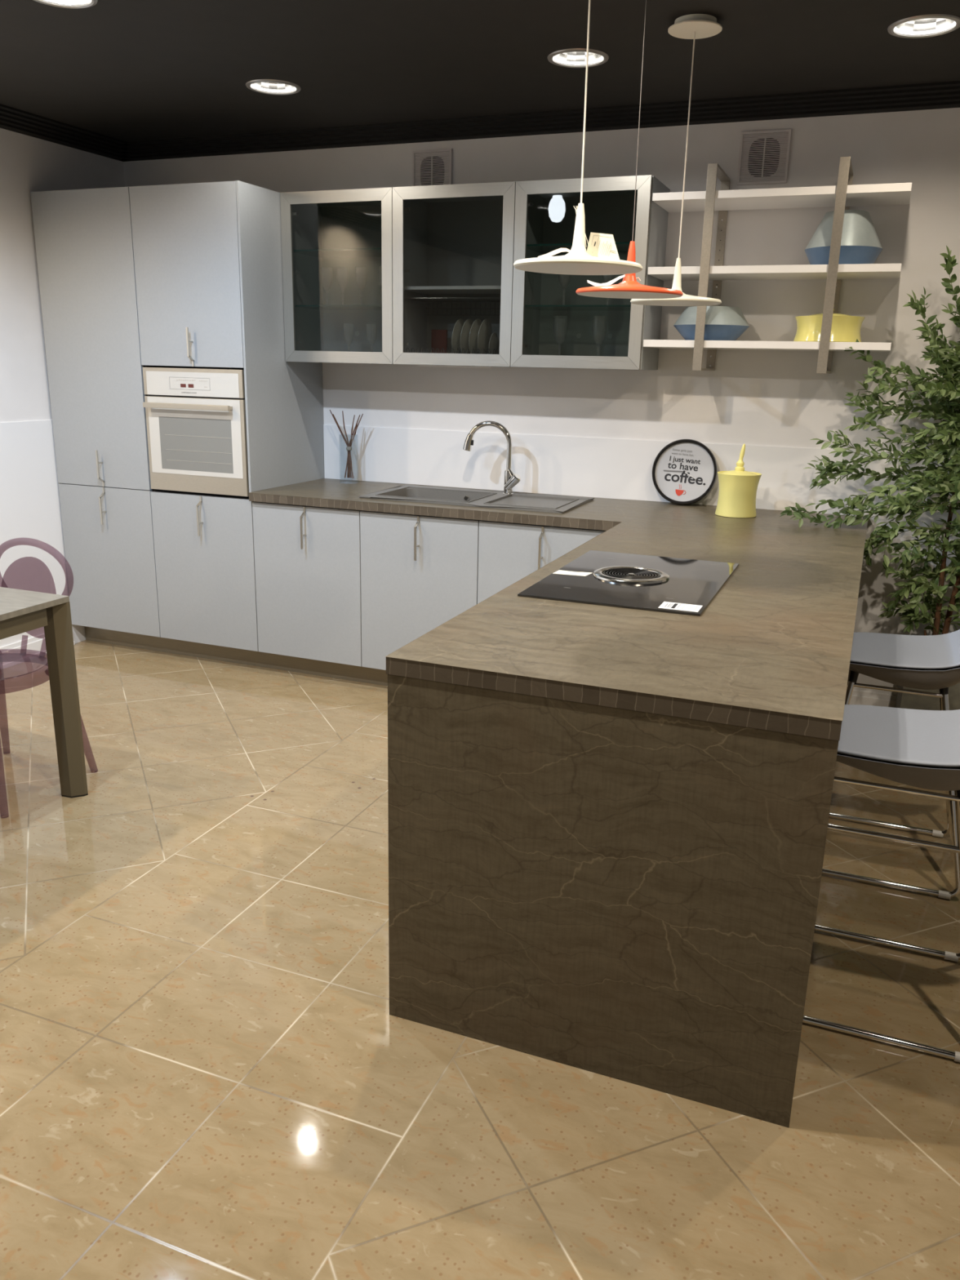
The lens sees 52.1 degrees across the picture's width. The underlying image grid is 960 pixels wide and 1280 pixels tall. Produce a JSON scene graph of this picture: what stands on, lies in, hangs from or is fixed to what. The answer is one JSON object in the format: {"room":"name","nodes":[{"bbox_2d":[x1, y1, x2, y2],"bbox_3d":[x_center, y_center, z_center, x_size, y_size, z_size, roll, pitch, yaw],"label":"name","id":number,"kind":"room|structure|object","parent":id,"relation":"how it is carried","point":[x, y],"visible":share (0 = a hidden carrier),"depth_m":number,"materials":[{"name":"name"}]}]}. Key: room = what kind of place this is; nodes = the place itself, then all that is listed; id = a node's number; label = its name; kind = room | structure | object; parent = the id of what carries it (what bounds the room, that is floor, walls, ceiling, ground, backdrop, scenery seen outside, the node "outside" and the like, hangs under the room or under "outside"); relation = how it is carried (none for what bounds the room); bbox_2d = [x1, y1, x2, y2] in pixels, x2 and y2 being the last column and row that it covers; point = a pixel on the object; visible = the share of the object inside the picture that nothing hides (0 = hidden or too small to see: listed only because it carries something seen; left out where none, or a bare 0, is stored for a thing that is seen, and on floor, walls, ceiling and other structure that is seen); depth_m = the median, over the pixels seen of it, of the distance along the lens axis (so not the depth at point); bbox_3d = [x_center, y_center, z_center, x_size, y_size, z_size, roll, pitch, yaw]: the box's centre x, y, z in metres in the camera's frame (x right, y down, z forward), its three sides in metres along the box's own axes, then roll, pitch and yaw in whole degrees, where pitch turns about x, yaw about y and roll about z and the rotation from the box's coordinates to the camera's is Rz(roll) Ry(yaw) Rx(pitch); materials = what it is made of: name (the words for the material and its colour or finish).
{"room":"kitchen","nodes":[
{"label":"kitchen","id":0,"kind":"room"},
{"bbox_2d":[0,128,124,422],"bbox_3d":[-3.366,-0.553,2.205,0.100,2.750,7.500,7,17,21],"label":"wall","id":1,"kind":"structure","parent":0,"point":[28,164],"depth_m":4.75,"materials":[{"name":"paint"}]},
{"bbox_2d":[0,632,75,670],"bbox_3d":[-3.458,0.809,2.235,0.021,0.108,6.816,7,17,21],"label":"baseboard","id":2,"kind":"structure","parent":1,"relation":"attached to","point":[18,652],"depth_m":4.97,"materials":[{"name":"white"}]},
{"bbox_2d":[0,419,85,647],"bbox_3d":[-3.337,0.208,2.390,0.006,1.186,7.480,7,17,21],"label":"wall panel","id":3,"kind":"object","parent":1,"relation":"attached to","point":[33,555],"depth_m":4.93,"materials":[{"name":"white paint"}]},
{"bbox_2d":[0,103,129,161],"bbox_3d":[-3.203,-1.643,1.839,0.200,0.047,7.500,7,17,21],"label":"crown molding","id":4,"kind":"structure","parent":1,"relation":"attached to","point":[12,119],"depth_m":4.68,"materials":[{"name":"black paint"}]},
{"bbox_2d":[0,640,959,1279],"bbox_3d":[-0.308,1.182,1.468,6.712,0.060,7.600,7,17,21],"label":"floor","id":5,"kind":"structure","parent":0,"point":[207,1073],"depth_m":2.17,"materials":[{"name":"beige tile"}]},
{"bbox_2d":[0,586,88,798],"bbox_3d":[-2.313,0.320,2.913,1.341,0.728,1.621,7,17,21],"label":"dining table","id":6,"kind":"object","parent":5,"relation":"on","point":[21,611],"visible":1,"depth_m":3.35,"materials":[{"name":"brown wood"}]},
{"bbox_2d":[30,186,160,637],"bbox_3d":[-1.782,-1.157,5.168,0.589,2.143,0.718,7,17,21],"label":"tall cabinet","id":7,"kind":"object","parent":5,"relation":"on","point":[84,241],"visible":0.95,"depth_m":4.85,"materials":[{"name":"grey"}]},
{"bbox_2d":[128,180,324,651],"bbox_3d":[-1.233,-1.086,4.960,0.594,2.143,0.718,7,17,21],"label":"tall cabinet","id":8,"kind":"object","parent":5,"relation":"on","point":[208,255],"visible":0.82,"depth_m":4.62,"materials":[{"name":"grey"}]},
{"bbox_2d":[142,367,248,497],"bbox_3d":[-1.251,-1.062,4.939,0.564,0.587,0.680,7,17,21],"label":"oven","id":9,"kind":"object","parent":8,"relation":"in","point":[196,423],"visible":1,"depth_m":4.67,"materials":[{"name":"white metal"}]},
{"bbox_2d":[84,626,387,685],"bbox_3d":[-0.688,0.056,5.109,2.950,0.110,0.568,7,17,21],"label":"plinth","id":10,"kind":"object","parent":5,"relation":"on","point":[319,668],"visible":0.3,"depth_m":5.02,"materials":[{"name":"brown wood"}]},
{"bbox_2d":[252,501,361,666],"bbox_3d":[-0.704,-0.344,4.939,0.576,0.748,0.710,7,17,21],"label":"base cabinet","id":11,"kind":"object","parent":5,"relation":"on","point":[308,558],"visible":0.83,"depth_m":4.65,"materials":[{"name":"grey"}]},
{"bbox_2d":[360,510,480,670],"bbox_3d":[-0.166,-0.275,4.735,0.581,0.748,0.710,7,17,21],"label":"base cabinet","id":12,"kind":"object","parent":5,"relation":"on","point":[419,573],"visible":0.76,"depth_m":4.43,"materials":[{"name":"grey"}]},
{"bbox_2d":[477,520,605,604],"bbox_3d":[0.386,-0.203,4.526,0.607,0.748,0.710,7,17,21],"label":"base cabinet","id":13,"kind":"object","parent":5,"relation":"on","point":[508,553],"visible":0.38,"depth_m":4.22,"materials":[{"name":"grey"}]},
{"bbox_2d":[802,704,959,1062],"bbox_3d":[1.004,0.468,2.384,0.505,0.868,0.455,7,17,21],"label":"bar stool","id":14,"kind":"object","parent":5,"relation":"on","point":[916,748],"visible":0.62,"depth_m":2.29,"materials":[{"name":"white plastic"},{"name":"chrome"}]},
{"bbox_2d":[822,629,959,899],"bbox_3d":[1.311,0.280,3.074,0.465,0.868,0.455,7,17,21],"label":"bar stool","id":15,"kind":"object","parent":5,"relation":"on","point":[923,662],"visible":0.62,"depth_m":2.95,"materials":[{"name":"white plastic"},{"name":"chrome"}]},
{"bbox_2d":[894,682,959,710],"bbox_3d":[1.983,0.272,4.088,0.442,0.360,0.410,7,17,21],"label":"planter","id":16,"kind":"object","parent":5,"relation":"on","point":[904,700],"visible":0.13,"depth_m":3.93,"materials":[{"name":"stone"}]},
{"bbox_2d":[779,245,959,635],"bbox_3d":[1.846,-0.656,3.877,1.235,1.735,0.602,7,17,21],"label":"potted tree","id":17,"kind":"object","parent":16,"relation":"on","point":[947,407],"visible":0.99,"depth_m":3.90,"materials":[{"name":"green plant"}]},
{"bbox_3d":[0.618,0.179,3.396,0.630,0.859,2.750,7,17,21],"label":"cabinet","id":18,"kind":"object","parent":5,"relation":"on","visible":0},
{"bbox_2d":[248,478,867,740],"bbox_3d":[-0.086,-0.341,3.522,2.724,0.040,2.797,7,17,21],"label":"countertop","id":19,"kind":"structure","parent":18,"relation":"on","point":[771,650],"depth_m":2.38,"materials":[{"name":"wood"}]},
{"bbox_2d":[338,434,357,484],"bbox_3d":[-0.673,-0.930,5.041,0.075,0.244,0.075,7,17,21],"label":"glass vase","id":20,"kind":"object","parent":19,"relation":"on","point":[348,482],"visible":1,"depth_m":5.07,"materials":[{"name":"clear glass"}]},
{"bbox_2d":[329,409,363,478],"bbox_3d":[-0.678,-1.003,5.032,0.194,0.342,0.045,7,17,21],"label":"bundle","id":21,"kind":"object","parent":20,"relation":"in","point":[348,448],"visible":1,"depth_m":5.01,"materials":[{"name":"brown plant"}]},
{"bbox_2d":[358,484,594,513],"bbox_3d":[-0.012,-0.587,4.600,0.984,0.173,0.505,7,17,21],"label":"sink","id":22,"kind":"object","parent":19,"relation":"in","point":[525,501],"visible":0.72,"depth_m":4.58,"materials":[{"name":"silver metal"}]},
{"bbox_2d":[462,420,520,494],"bbox_3d":[0.061,-0.870,4.677,0.296,0.340,0.074,7,17,21],"label":"tap","id":23,"kind":"object","parent":19,"relation":"on","point":[511,479],"visible":1,"depth_m":4.65,"materials":[{"name":"silver metal"}]},
{"bbox_2d":[517,550,738,616],"bbox_3d":[0.469,-0.188,2.926,0.496,0.015,0.736,7,17,21],"label":"induction hob","id":24,"kind":"object","parent":19,"relation":"in","point":[618,580],"visible":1,"depth_m":2.85,"materials":[{"name":"black glass"}]},
{"bbox_2d":[552,569,591,576],"bbox_3d":[0.280,-0.202,2.966,0.112,0.001,0.059,6,16,16],"label":"sticker","id":25,"kind":"object","parent":24,"relation":"on","point":[559,571],"visible":1,"depth_m":2.96,"materials":[{"name":"beige paper"}]},
{"bbox_2d":[603,568,659,579],"bbox_3d":[0.454,-0.195,2.945,0.166,0.008,0.166,7,17,21],"label":"grille","id":26,"kind":"object","parent":24,"relation":"attached to","point":[608,573],"depth_m":2.96,"materials":[{"name":"grey metal"}]},
{"bbox_2d":[657,601,702,612],"bbox_3d":[0.527,-0.087,2.579,0.103,0.001,0.077,7,17,21],"label":"energy label","id":27,"kind":"object","parent":24,"relation":"on","point":[666,605],"visible":1,"depth_m":2.58,"materials":[{"name":"white paper"}]},
{"bbox_2d":[652,439,718,504],"bbox_3d":[0.937,-0.769,4.495,0.296,0.296,0.086,7,17,21],"label":"sign","id":28,"kind":"object","parent":19,"relation":"on","point":[685,471],"visible":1,"depth_m":4.49,"materials":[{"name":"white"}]},
{"bbox_2d":[675,484,685,495],"bbox_3d":[0.922,-0.688,4.506,0.049,0.052,0.011,7,17,21],"label":"print","id":29,"kind":"object","parent":28,"relation":"attached to","point":[680,489],"depth_m":4.51,"materials":[{"name":"red paper"}]},
{"bbox_2d":[715,444,761,518],"bbox_3d":[1.109,-0.687,4.208,0.185,0.305,0.185,7,17,21],"label":"canister","id":30,"kind":"object","parent":19,"relation":"on","point":[738,487],"visible":1,"depth_m":4.16,"materials":[{"name":"yellow ceramic"}]},
{"bbox_2d":[387,674,839,1127],"bbox_3d":[0.227,0.538,2.098,0.925,0.859,0.039,7,17,21],"label":"end panel","id":31,"kind":"object","parent":18,"relation":"attached to","point":[632,896],"visible":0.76,"depth_m":2.06,"materials":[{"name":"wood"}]},
{"bbox_2d":[0,0,959,142],"bbox_3d":[-0.226,-1.282,0.704,6.612,0.001,7.500,7,17,21],"label":"ceiling","id":32,"kind":"structure","parent":0,"point":[124,70],"depth_m":3.46,"materials":[{"name":"black paint"}]},
{"bbox_2d":[33,0,97,8],"bbox_3d":[-1.263,-2.000,2.936,0.216,0.137,0.216,7,17,21],"label":"recessed light","id":33,"kind":"object","parent":32,"relation":"in","point":[59,3],"visible":1,"depth_m":3.03,"materials":[{"name":"grey"}]},
{"bbox_2d":[245,79,301,94],"bbox_3d":[-0.820,-2.259,3.887,0.216,0.137,0.216,7,17,21],"label":"recessed light","id":34,"kind":"object","parent":32,"relation":"in","point":[270,86],"visible":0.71,"depth_m":3.96,"materials":[{"name":"grey metal"}]},
{"bbox_2d":[513,0,642,275],"bbox_3d":[0.236,-1.261,2.183,0.300,0.825,0.300,7,17,21],"label":"pendant lamp","id":35,"kind":"object","parent":32,"relation":"hanging from","point":[577,261],"visible":1,"depth_m":2.25,"materials":[{"name":"beige metal"}]},
{"bbox_2d":[537,248,570,257],"bbox_3d":[0.176,-0.899,2.290,0.085,0.031,0.023,-1,16,-8],"label":"paper tag","id":36,"kind":"object","parent":35,"relation":"on","point":[560,250],"visible":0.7,"depth_m":2.29,"materials":[{"name":"beige paper"}]},
{"bbox_2d":[515,262,640,275],"bbox_3d":[0.228,-0.866,2.294,0.292,0.004,0.292,7,17,21],"label":"diffuser","id":37,"kind":"object","parent":35,"relation":"attached to","point":[570,268],"depth_m":2.28,"materials":[{"name":"beige plastic"}]},
{"bbox_2d":[584,232,619,259],"bbox_3d":[0.279,-0.921,2.309,0.103,0.074,0.044,-5,17,-22],"label":"paper tag","id":38,"kind":"object","parent":35,"relation":"on","point":[599,245],"visible":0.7,"depth_m":2.31,"materials":[{"name":"beige paper"}]},
{"bbox_2d":[591,235,614,256],"bbox_3d":[0.289,-0.924,2.315,0.065,0.057,0.012,2,16,1],"label":"print","id":39,"kind":"object","parent":38,"relation":"attached to","point":[601,245],"depth_m":2.32,"materials":[{"name":"grey paper"}]},
{"bbox_2d":[547,48,608,67],"bbox_3d":[0.346,-2.106,3.434,0.216,0.137,0.216,7,17,21],"label":"recessed light","id":40,"kind":"object","parent":32,"relation":"in","point":[573,57],"visible":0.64,"depth_m":3.51,"materials":[{"name":"grey metal"}]},
{"bbox_2d":[575,0,683,298],"bbox_3d":[0.431,-1.383,2.668,0.300,0.847,0.300,7,17,21],"label":"pendant lamp","id":41,"kind":"object","parent":32,"relation":"hanging from","point":[628,288],"visible":0.98,"depth_m":2.72,"materials":[{"name":"orange metal"}]},
{"bbox_2d":[586,275,625,286],"bbox_3d":[0.355,-1.006,2.752,0.113,0.040,0.026,-3,16,-13],"label":"paper tag","id":42,"kind":"object","parent":41,"relation":"hanging from","point":[615,280],"visible":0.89,"depth_m":2.76,"materials":[{"name":"white"}]},
{"bbox_2d":[577,291,680,298],"bbox_3d":[0.422,-0.978,2.783,0.292,0.004,0.292,7,17,21],"label":"diffuser","id":43,"kind":"object","parent":41,"relation":"attached to","point":[619,295],"depth_m":2.77,"materials":[{"name":"beige plastic"}]},
{"bbox_2d":[630,13,722,306],"bbox_3d":[0.663,-1.527,3.171,0.300,0.834,0.300,7,17,21],"label":"pendant lamp","id":44,"kind":"object","parent":32,"relation":"hanging from","point":[692,26],"visible":0.81,"depth_m":3.13,"materials":[{"name":"beige metal"}]},
{"bbox_2d":[631,301,719,306],"bbox_3d":[0.654,-1.126,3.285,0.292,0.001,0.292,7,17,21],"label":"diffuser","id":45,"kind":"object","parent":44,"relation":"attached to","point":[644,303],"depth_m":3.29,"materials":[{"name":"beige plastic"}]},
{"bbox_2d":[887,13,959,38],"bbox_3d":[1.387,-1.972,3.042,0.216,0.137,0.216,7,17,21],"label":"recessed light","id":46,"kind":"object","parent":32,"relation":"in","point":[933,24],"visible":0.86,"depth_m":3.11,"materials":[{"name":"grey metal"}]},
{"bbox_2d":[123,107,959,453],"bbox_3d":[1.114,-1.089,4.444,6.712,2.750,0.100,7,17,21],"label":"wall","id":47,"kind":"structure","parent":0,"point":[750,397],"depth_m":4.31,"materials":[{"name":"paint"}]},
{"bbox_2d":[280,186,392,364],"bbox_3d":[-0.604,-1.726,4.728,0.582,0.758,0.353,7,17,21],"label":"upper cabinet","id":48,"kind":"object","parent":47,"relation":"attached to","point":[344,229],"visible":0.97,"depth_m":4.82,"materials":[{"name":"grey"}]},
{"bbox_2d":[320,266,332,305],"bbox_3d":[-0.739,-1.705,4.742,0.055,0.175,0.055,7,17,21],"label":"wine glass","id":49,"kind":"object","parent":48,"relation":"on","point":[321,267],"visible":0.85,"depth_m":4.73,"materials":[{"name":"clear glass"}]},
{"bbox_2d":[320,266,332,290],"bbox_3d":[-0.739,-1.739,4.733,0.055,0.105,0.055,7,17,21],"label":"bowl","id":50,"kind":"object","parent":49,"relation":"on","point":[321,267],"depth_m":4.73,"materials":[{"name":"glass"}]},
{"bbox_2d":[293,249,382,257],"bbox_3d":[-0.597,-1.853,4.703,0.545,0.007,0.304,7,17,21],"label":"glass shelf","id":51,"kind":"object","parent":48,"relation":"attached to","point":[297,253],"depth_m":4.71,"materials":[{"name":"clear glass"}]},
{"bbox_2d":[297,306,382,310],"bbox_3d":[-0.602,-1.614,4.770,0.545,0.007,0.304,7,17,21],"label":"glass shelf","id":52,"kind":"object","parent":48,"relation":"attached to","point":[298,308],"depth_m":4.80,"materials":[{"name":"clear glass"}]},
{"bbox_2d":[336,266,348,303],"bbox_3d":[-0.659,-1.695,4.712,0.055,0.175,0.055,7,17,21],"label":"wine glass","id":53,"kind":"object","parent":48,"relation":"on","point":[336,267],"visible":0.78,"depth_m":4.70,"materials":[{"name":"clear glass"}]},
{"bbox_2d":[336,266,348,289],"bbox_3d":[-0.658,-1.728,4.702,0.055,0.105,0.055,7,17,21],"label":"bowl","id":54,"kind":"object","parent":53,"relation":"on","point":[336,267],"depth_m":4.70,"materials":[{"name":"glass"}]},
{"bbox_2d":[343,324,354,350],"bbox_3d":[-0.640,-1.456,4.792,0.052,0.165,0.052,7,17,21],"label":"wine glass","id":55,"kind":"object","parent":48,"relation":"in","point":[353,324],"visible":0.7,"depth_m":4.78,"materials":[{"name":"clear glass"}]},
{"bbox_2d":[355,266,367,305],"bbox_3d":[-0.565,-1.683,4.676,0.055,0.175,0.055,7,17,21],"label":"wine glass","id":56,"kind":"object","parent":48,"relation":"on","point":[355,267],"visible":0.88,"depth_m":4.66,"materials":[{"name":"clear glass"}]},
{"bbox_2d":[355,266,367,289],"bbox_3d":[-0.564,-1.716,4.667,0.055,0.105,0.055,7,17,21],"label":"bowl","id":57,"kind":"object","parent":56,"relation":"on","point":[355,267],"depth_m":4.66,"materials":[{"name":"glass"}]},
{"bbox_2d":[366,325,377,349],"bbox_3d":[-0.524,-1.441,4.747,0.052,0.165,0.052,7,17,21],"label":"wine glass","id":58,"kind":"object","parent":48,"relation":"in","point":[376,326],"visible":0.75,"depth_m":4.74,"materials":[{"name":"clear glass"}]},
{"bbox_2d":[412,148,452,186],"bbox_3d":[-0.226,-2.202,4.632,0.201,0.201,0.011,7,17,21],"label":"air vent","id":59,"kind":"object","parent":47,"relation":"in","point":[433,166],"visible":0.65,"depth_m":4.62,"materials":[{"name":"white plastic"}]},
{"bbox_2d":[392,181,515,368],"bbox_3d":[-0.063,-1.654,4.524,0.583,0.763,0.353,7,17,21],"label":"upper cabinet","id":60,"kind":"object","parent":47,"relation":"attached to","point":[453,245],"visible":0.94,"depth_m":4.60,"materials":[{"name":"grey"}]},
{"bbox_2d":[431,329,447,353],"bbox_3d":[-0.196,-1.430,4.735,0.080,0.127,0.015,7,17,21],"label":"cutting board","id":61,"kind":"object","parent":60,"relation":"in","point":[439,337],"visible":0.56,"depth_m":4.72,"materials":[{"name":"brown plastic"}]},
{"bbox_2d":[404,285,501,294],"bbox_3d":[-0.060,-1.619,4.543,0.546,0.014,0.306,7,17,21],"label":"shelf","id":62,"kind":"object","parent":60,"relation":"attached to","point":[409,290],"depth_m":4.49,"materials":[{"name":"white"}]},
{"bbox_2d":[451,318,464,353],"bbox_3d":[-0.093,-1.413,4.588,0.030,0.169,0.170,7,17,21],"label":"plate","id":63,"kind":"object","parent":60,"relation":"in","point":[455,338],"visible":0.52,"depth_m":4.54,"materials":[{"name":"grey ceramic"}]},
{"bbox_2d":[417,364,508,368],"bbox_3d":[-0.076,-1.278,4.587,0.363,0.005,0.235,7,17,21],"label":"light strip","id":64,"kind":"object","parent":60,"relation":"on","point":[453,366],"depth_m":4.47,"materials":[{"name":"white plastic"}]},
{"bbox_2d":[460,318,473,353],"bbox_3d":[-0.053,-1.407,4.573,0.030,0.169,0.170,7,17,21],"label":"plate","id":65,"kind":"object","parent":60,"relation":"in","point":[464,335],"visible":0.51,"depth_m":4.53,"materials":[{"name":"grey ceramic"}]},
{"bbox_2d":[468,318,481,354],"bbox_3d":[-0.013,-1.402,4.558,0.030,0.169,0.170,7,17,21],"label":"plate","id":66,"kind":"object","parent":60,"relation":"in","point":[473,334],"visible":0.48,"depth_m":4.51,"materials":[{"name":"grey ceramic"}]},
{"bbox_2d":[477,319,492,354],"bbox_3d":[0.027,-1.397,4.542,0.030,0.169,0.170,7,17,21],"label":"plate","id":67,"kind":"object","parent":60,"relation":"in","point":[485,332],"visible":0.77,"depth_m":4.51,"materials":[{"name":"grey ceramic"}]},
{"bbox_2d":[488,332,498,354],"bbox_3d":[0.067,-1.363,4.535,0.025,0.110,0.110,7,17,21],"label":"plate","id":68,"kind":"object","parent":60,"relation":"in","point":[494,341],"visible":0.9,"depth_m":4.51,"materials":[{"name":"grey ceramic"}]},
{"bbox_2d":[115,80,959,161],"bbox_3d":[1.129,-2.154,3.979,6.612,0.047,0.200,7,17,21],"label":"crown molding","id":69,"kind":"structure","parent":47,"relation":"attached to","point":[944,95],"depth_m":4.24,"materials":[{"name":"black paint"}]},
{"bbox_2d":[510,174,670,369],"bbox_3d":[0.480,-1.586,4.317,0.587,0.758,0.353,7,17,21],"label":"upper cabinet","id":70,"kind":"object","parent":47,"relation":"attached to","point":[545,215],"visible":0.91,"depth_m":4.36,"materials":[{"name":"grey"}]},
{"bbox_2d":[553,315,568,355],"bbox_3d":[0.359,-1.347,4.408,0.064,0.205,0.064,7,17,21],"label":"wine glass","id":71,"kind":"object","parent":70,"relation":"in","point":[558,316],"visible":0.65,"depth_m":4.40,"materials":[{"name":"clear glass"}]},
{"bbox_2d":[526,244,629,253],"bbox_3d":[0.485,-1.713,4.293,0.546,0.007,0.304,7,17,21],"label":"glass shelf","id":72,"kind":"object","parent":70,"relation":"attached to","point":[531,248],"depth_m":4.28,"materials":[{"name":"clear glass"}]},
{"bbox_2d":[524,306,631,311],"bbox_3d":[0.480,-1.475,4.360,0.546,0.007,0.304,7,17,21],"label":"glass shelf","id":73,"kind":"object","parent":70,"relation":"attached to","point":[526,308],"depth_m":4.40,"materials":[{"name":"clear glass"}]},
{"bbox_2d":[591,315,607,345],"bbox_3d":[0.526,-1.325,4.344,0.064,0.205,0.064,7,17,21],"label":"wine glass","id":74,"kind":"object","parent":70,"relation":"in","point":[594,316],"visible":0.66,"depth_m":4.33,"materials":[{"name":"clear glass"}]},
{"bbox_2d":[323,424,959,695],"bbox_3d":[1.678,-0.244,4.382,5.418,1.180,0.007,7,17,21],"label":"wall panel","id":75,"kind":"object","parent":47,"relation":"attached to","point":[576,466],"visible":0.22,"depth_m":4.66,"materials":[{"name":"white"}]},
{"bbox_2d":[736,128,791,185],"bbox_3d":[1.185,-2.014,4.098,0.203,0.203,0.011,7,17,21],"label":"air vent","id":76,"kind":"object","parent":47,"relation":"in","point":[764,155],"visible":1,"depth_m":4.10,"materials":[{"name":"white plastic"}]},
{"bbox_2d":[643,156,911,373],"bbox_3d":[1.206,-1.509,4.036,0.971,0.785,0.355,7,17,21],"label":"wall shelving","id":77,"kind":"object","parent":47,"relation":"attached to","point":[844,195],"visible":0.98,"depth_m":3.92,"materials":[{"name":"white wood"}]},
{"bbox_2d":[673,306,749,340],"bbox_3d":[0.984,-1.343,4.174,0.316,0.139,0.316,7,17,21],"label":"vase","id":78,"kind":"object","parent":77,"relation":"on","point":[722,322],"visible":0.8,"depth_m":4.07,"materials":[{"name":"blue ceramic"}]},
{"bbox_2d":[793,306,865,342],"bbox_3d":[1.427,-1.312,4.008,0.271,0.188,0.271,7,17,21],"label":"lidded pot","id":79,"kind":"object","parent":77,"relation":"on","point":[845,327],"visible":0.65,"depth_m":3.92,"materials":[{"name":"yellow ceramic"}]},
{"bbox_2d":[804,209,882,264],"bbox_3d":[1.453,-1.594,3.917,0.295,0.208,0.295,7,17,21],"label":"vase","id":80,"kind":"object","parent":77,"relation":"on","point":[860,243],"visible":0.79,"depth_m":3.82,"materials":[{"name":"blue ceramic"}]},
{"bbox_2d":[848,689,897,707],"bbox_3d":[2.930,0.439,4.034,2.685,0.108,0.021,7,17,21],"label":"baseboard","id":81,"kind":"structure","parent":47,"relation":"attached to","point":[858,697],"depth_m":4.46,"materials":[{"name":"white"}]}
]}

